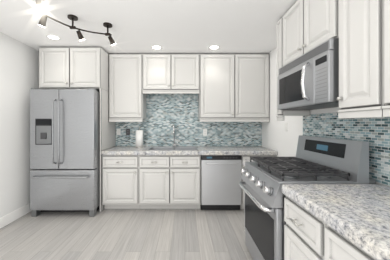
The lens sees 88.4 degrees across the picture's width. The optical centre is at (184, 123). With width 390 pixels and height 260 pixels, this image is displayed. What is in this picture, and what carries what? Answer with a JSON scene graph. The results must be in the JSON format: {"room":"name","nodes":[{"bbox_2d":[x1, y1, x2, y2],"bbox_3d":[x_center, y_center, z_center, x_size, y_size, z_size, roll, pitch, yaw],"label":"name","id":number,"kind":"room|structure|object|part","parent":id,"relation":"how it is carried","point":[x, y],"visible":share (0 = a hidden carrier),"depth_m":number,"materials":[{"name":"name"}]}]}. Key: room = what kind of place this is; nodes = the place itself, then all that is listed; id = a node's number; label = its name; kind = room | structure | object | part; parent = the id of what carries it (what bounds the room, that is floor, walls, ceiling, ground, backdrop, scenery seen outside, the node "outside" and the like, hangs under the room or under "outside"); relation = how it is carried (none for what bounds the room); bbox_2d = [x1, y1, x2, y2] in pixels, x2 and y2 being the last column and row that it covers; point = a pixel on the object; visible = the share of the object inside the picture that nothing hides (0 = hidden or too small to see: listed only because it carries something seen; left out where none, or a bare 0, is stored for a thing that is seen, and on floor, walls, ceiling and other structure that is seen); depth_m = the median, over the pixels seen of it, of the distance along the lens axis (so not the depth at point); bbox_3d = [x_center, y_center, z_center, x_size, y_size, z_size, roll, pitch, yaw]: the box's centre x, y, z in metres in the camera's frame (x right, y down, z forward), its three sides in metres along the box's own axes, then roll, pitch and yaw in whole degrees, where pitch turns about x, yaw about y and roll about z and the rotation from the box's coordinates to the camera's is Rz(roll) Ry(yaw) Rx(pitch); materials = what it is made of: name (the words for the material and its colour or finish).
{"room":"kitchen","nodes":[
{"label":"kitchen","id":0,"kind":"room"},
{"bbox_2d":[0,32,39,217],"bbox_3d":[-2.380,0.075,1.050,0.120,2.470,5.100,0,0,0],"label":"wall","id":1,"kind":"structure","parent":0,"point":[19,70],"depth_m":2.74,"materials":[{"name":"paint"}]},
{"bbox_2d":[0,203,30,228],"bbox_3d":[-2.312,1.242,1.050,0.016,0.135,5.100,0,0,0],"label":"baseboard","id":2,"kind":"structure","parent":1,"relation":"attached to","point":[9,218],"depth_m":2.71,"materials":[{"name":"white wood"}]},
{"bbox_2d":[0,207,252,259],"bbox_3d":[-0.470,1.360,1.050,3.940,0.100,5.340,0,0,0],"label":"floor","id":3,"kind":"structure","parent":0,"point":[152,234],"depth_m":2.33,"materials":[{"name":"grey wood"}]},
{"bbox_2d":[30,88,115,216],"bbox_3d":[-1.709,0.391,3.163,0.931,1.838,0.869,0,0,0],"label":"refrigerator","id":4,"kind":"object","parent":3,"relation":"on","point":[65,149],"depth_m":2.80,"materials":[{"name":"silver metal"}]},
{"bbox_3d":[-1.256,0.391,3.284,0.024,1.838,0.629,0,0,0],"label":"fridge end panel","id":5,"kind":"part","parent":4,"relation":"part of","materials":[{"name":"white wood"}]},
{"bbox_2d":[102,155,139,208],"bbox_3d":[-0.966,0.888,3.271,0.548,0.843,0.654,0,0,0],"label":"base cabinet","id":6,"kind":"object","parent":3,"relation":"on","point":[120,181],"visible":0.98,"depth_m":2.98,"materials":[{"name":"white wood"}]},
{"bbox_2d":[139,154,200,208],"bbox_3d":[-0.229,0.888,3.271,0.923,0.843,0.654,0,0,0],"label":"base cabinet","id":7,"kind":"object","parent":3,"relation":"on","point":[169,181],"visible":0.98,"depth_m":2.98,"materials":[{"name":"white wood"}]},
{"bbox_2d":[101,146,277,154],"bbox_3d":[0.068,0.493,3.280,2.620,0.194,0.635,0,0,0],"label":"countertop","id":8,"kind":"structure","parent":7,"relation":"on","point":[193,150],"depth_m":3.02,"materials":[{"name":"stone"}]},
{"bbox_2d":[135,126,143,147],"bbox_3d":[-0.780,0.221,3.430,0.150,0.359,0.150,0,0,0],"label":"paper towel holder","id":9,"kind":"object","parent":8,"relation":"on","point":[139,138],"visible":1,"depth_m":3.38,"materials":[{"name":"white paper"}]},
{"bbox_2d":[173,124,178,146],"bbox_3d":[-0.158,0.198,3.455,0.116,0.397,0.211,0,0,0],"label":"faucet","id":10,"kind":"object","parent":8,"relation":"on","point":[174,144],"visible":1,"depth_m":3.52,"materials":[{"name":"silver metal"}]},
{"bbox_2d":[200,155,241,209],"bbox_3d":[0.542,0.889,3.244,0.597,0.842,0.648,0,0,0],"label":"dishwasher","id":11,"kind":"object","parent":3,"relation":"on","point":[221,179],"visible":0.83,"depth_m":2.98,"materials":[{"name":"silver metal"}]},
{"bbox_2d":[240,155,276,208],"bbox_3d":[1.111,0.888,3.271,0.523,0.843,0.654,0,0,0],"label":"base cabinet","id":12,"kind":"object","parent":3,"relation":"on","point":[245,157],"depth_m":3.00,"materials":[{"name":"white wood"}]},
{"bbox_2d":[284,196,325,259],"bbox_3d":[0.976,0.888,1.156,0.704,0.843,0.380,0,0,0],"label":"base cabinet","id":13,"kind":"object","parent":3,"relation":"on","point":[304,234],"visible":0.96,"depth_m":1.14,"materials":[{"name":"white wood"}]},
{"bbox_2d":[239,135,375,259],"bbox_3d":[0.913,0.715,1.731,0.750,1.190,0.756,0,0,0],"label":"gas range","id":14,"kind":"object","parent":3,"relation":"on","point":[319,160],"visible":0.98,"depth_m":1.54,"materials":[{"name":"silver metal"}]},
{"bbox_2d":[325,225,375,259],"bbox_3d":[0.976,0.888,0.662,0.704,0.843,0.600,0,0,0],"label":"base cabinet","id":15,"kind":"object","parent":3,"relation":"on","point":[338,246],"visible":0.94,"depth_m":0.86,"materials":[{"name":"white wood"}]},
{"bbox_3d":[0.976,0.889,0.018,0.704,0.843,0.680,0,0,0],"label":"base cabinet","id":16,"kind":"object","parent":3,"relation":"on","visible":0},
{"bbox_2d":[282,184,389,259],"bbox_3d":[0.986,0.432,0.513,0.685,0.065,1.667,0,0,0],"label":"countertop","id":17,"kind":"structure","parent":16,"relation":"on","point":[357,215],"depth_m":0.96,"materials":[{"name":"stone"}]},
{"bbox_2d":[0,0,296,54],"bbox_3d":[-0.470,-1.210,1.050,3.940,0.100,5.340,0,0,0],"label":"ceiling","id":18,"kind":"structure","parent":0,"point":[199,27],"depth_m":2.34,"materials":[{"name":"paint"}]},
{"bbox_2d":[46,34,60,39],"bbox_3d":[-1.760,-1.157,2.680,0.170,0.006,0.170,0,0,0],"label":"recessed light","id":19,"kind":"object","parent":18,"relation":"in","point":[52,37],"visible":1,"depth_m":2.68,"materials":[{"name":"white"}]},
{"bbox_2d":[35,0,115,44],"bbox_3d":[-1.109,-1.041,1.989,0.579,0.237,0.828,0,0,0],"label":"track light","id":20,"kind":"object","parent":18,"relation":"attached to","point":[39,6],"visible":1,"depth_m":2.16,"materials":[{"name":"brown metal"}]},
{"bbox_2d":[151,45,161,49],"bbox_3d":[-0.430,-1.157,3.030,0.170,0.006,0.170,0,0,0],"label":"recessed light","id":21,"kind":"object","parent":18,"relation":"in","point":[156,47],"visible":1,"depth_m":3.03,"materials":[{"name":"white"}]},
{"bbox_2d":[208,45,219,49],"bbox_3d":[0.440,-1.157,3.030,0.170,0.006,0.170,0,0,0],"label":"recessed light","id":22,"kind":"object","parent":18,"relation":"in","point":[213,47],"visible":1,"depth_m":3.03,"materials":[{"name":"white"}]},
{"bbox_2d":[262,47,302,156],"bbox_3d":[1.440,0.075,1.050,0.120,2.470,5.100,0,0,0],"label":"wall","id":23,"kind":"structure","parent":0,"point":[276,136],"depth_m":3.02,"materials":[{"name":"white paint"}]},
{"bbox_2d":[310,107,388,185],"bbox_3d":[1.355,0.075,0.375,0.050,2.470,3.750,0,0,0],"label":"wall","id":24,"kind":"structure","parent":0,"point":[326,110],"depth_m":1.88,"materials":[{"name":"paint"}]},
{"bbox_2d":[276,17,309,120],"bbox_3d":[1.170,-0.588,2.182,0.300,1.105,0.135,0,0,0],"label":"upper cabinet","id":25,"kind":"object","parent":24,"relation":"attached to","point":[281,114],"visible":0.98,"depth_m":2.13,"materials":[{"name":"white wood"}]},
{"bbox_2d":[278,38,338,109],"bbox_3d":[1.118,-0.363,1.731,0.420,0.433,0.756,0,0,0],"label":"over-the-range microwave","id":26,"kind":"object","parent":24,"relation":"attached to","point":[308,80],"visible":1,"depth_m":1.55,"materials":[{"name":"silver metal"}]},
{"bbox_2d":[283,0,338,65],"bbox_3d":[1.154,-0.863,1.731,0.332,0.555,0.758,0,0,0],"label":"wall cabinet","id":27,"kind":"object","parent":24,"relation":"attached to","point":[308,25],"visible":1,"depth_m":1.68,"materials":[{"name":"white wood"}]},
{"bbox_2d":[303,112,389,185],"bbox_3d":[1.325,0.149,1.050,0.007,0.500,2.400,0,0,0],"label":"tile","id":28,"kind":"structure","parent":24,"relation":"attached to","point":[374,133],"depth_m":1.46,"materials":[{"name":"tile"}]},
{"bbox_2d":[337,0,384,118],"bbox_3d":[1.154,-0.588,1.197,0.332,1.105,0.300,0,0,0],"label":"upper cabinet","id":29,"kind":"object","parent":24,"relation":"attached to","point":[361,58],"visible":0.88,"depth_m":1.16,"materials":[{"name":"white wood"}]},
{"bbox_2d":[382,0,389,116],"bbox_3d":[1.154,-0.588,0.744,0.332,1.105,0.600,0,0,0],"label":"upper cabinet","id":30,"kind":"object","parent":24,"relation":"attached to","point":[386,110],"visible":0.98,"depth_m":1.01,"materials":[{"name":"white wood"}]},
{"bbox_3d":[-0.470,0.075,3.660,3.940,2.470,0.120,0,0,0],"label":"wall","id":31,"kind":"structure","parent":0,"visible":0},
{"bbox_2d":[39,47,108,91],"bbox_3d":[-1.710,-0.835,3.265,0.925,0.610,0.667,0,0,0],"label":"upper cabinet","id":32,"kind":"object","parent":31,"relation":"attached to","point":[73,67],"visible":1,"depth_m":2.97,"materials":[{"name":"white wood"}]},
{"bbox_2d":[109,54,145,121],"bbox_3d":[-0.966,-0.588,3.402,0.548,1.105,0.377,0,0,0],"label":"upper cabinet","id":33,"kind":"object","parent":31,"relation":"attached to","point":[127,99],"visible":1,"depth_m":3.25,"materials":[{"name":"white wood"}]},
{"bbox_2d":[142,54,199,93],"bbox_3d":[-0.227,-0.818,3.402,0.926,0.645,0.377,0,0,0],"label":"upper cabinet","id":34,"kind":"object","parent":31,"relation":"attached to","point":[170,73],"visible":1,"depth_m":3.25,"materials":[{"name":"white wood"}]},
{"bbox_2d":[116,94,261,145],"bbox_3d":[0.035,-0.081,3.595,2.689,0.960,0.007,0,0,0],"label":"tile","id":35,"kind":"structure","parent":31,"relation":"attached to","point":[165,113],"depth_m":3.59,"materials":[{"name":"tile"}]},
{"bbox_2d":[198,54,269,121],"bbox_3d":[0.807,-0.588,3.402,1.135,1.105,0.377,0,0,0],"label":"upper cabinet","id":36,"kind":"object","parent":31,"relation":"attached to","point":[233,87],"visible":1,"depth_m":3.25,"materials":[{"name":"white wood"}]}
]}

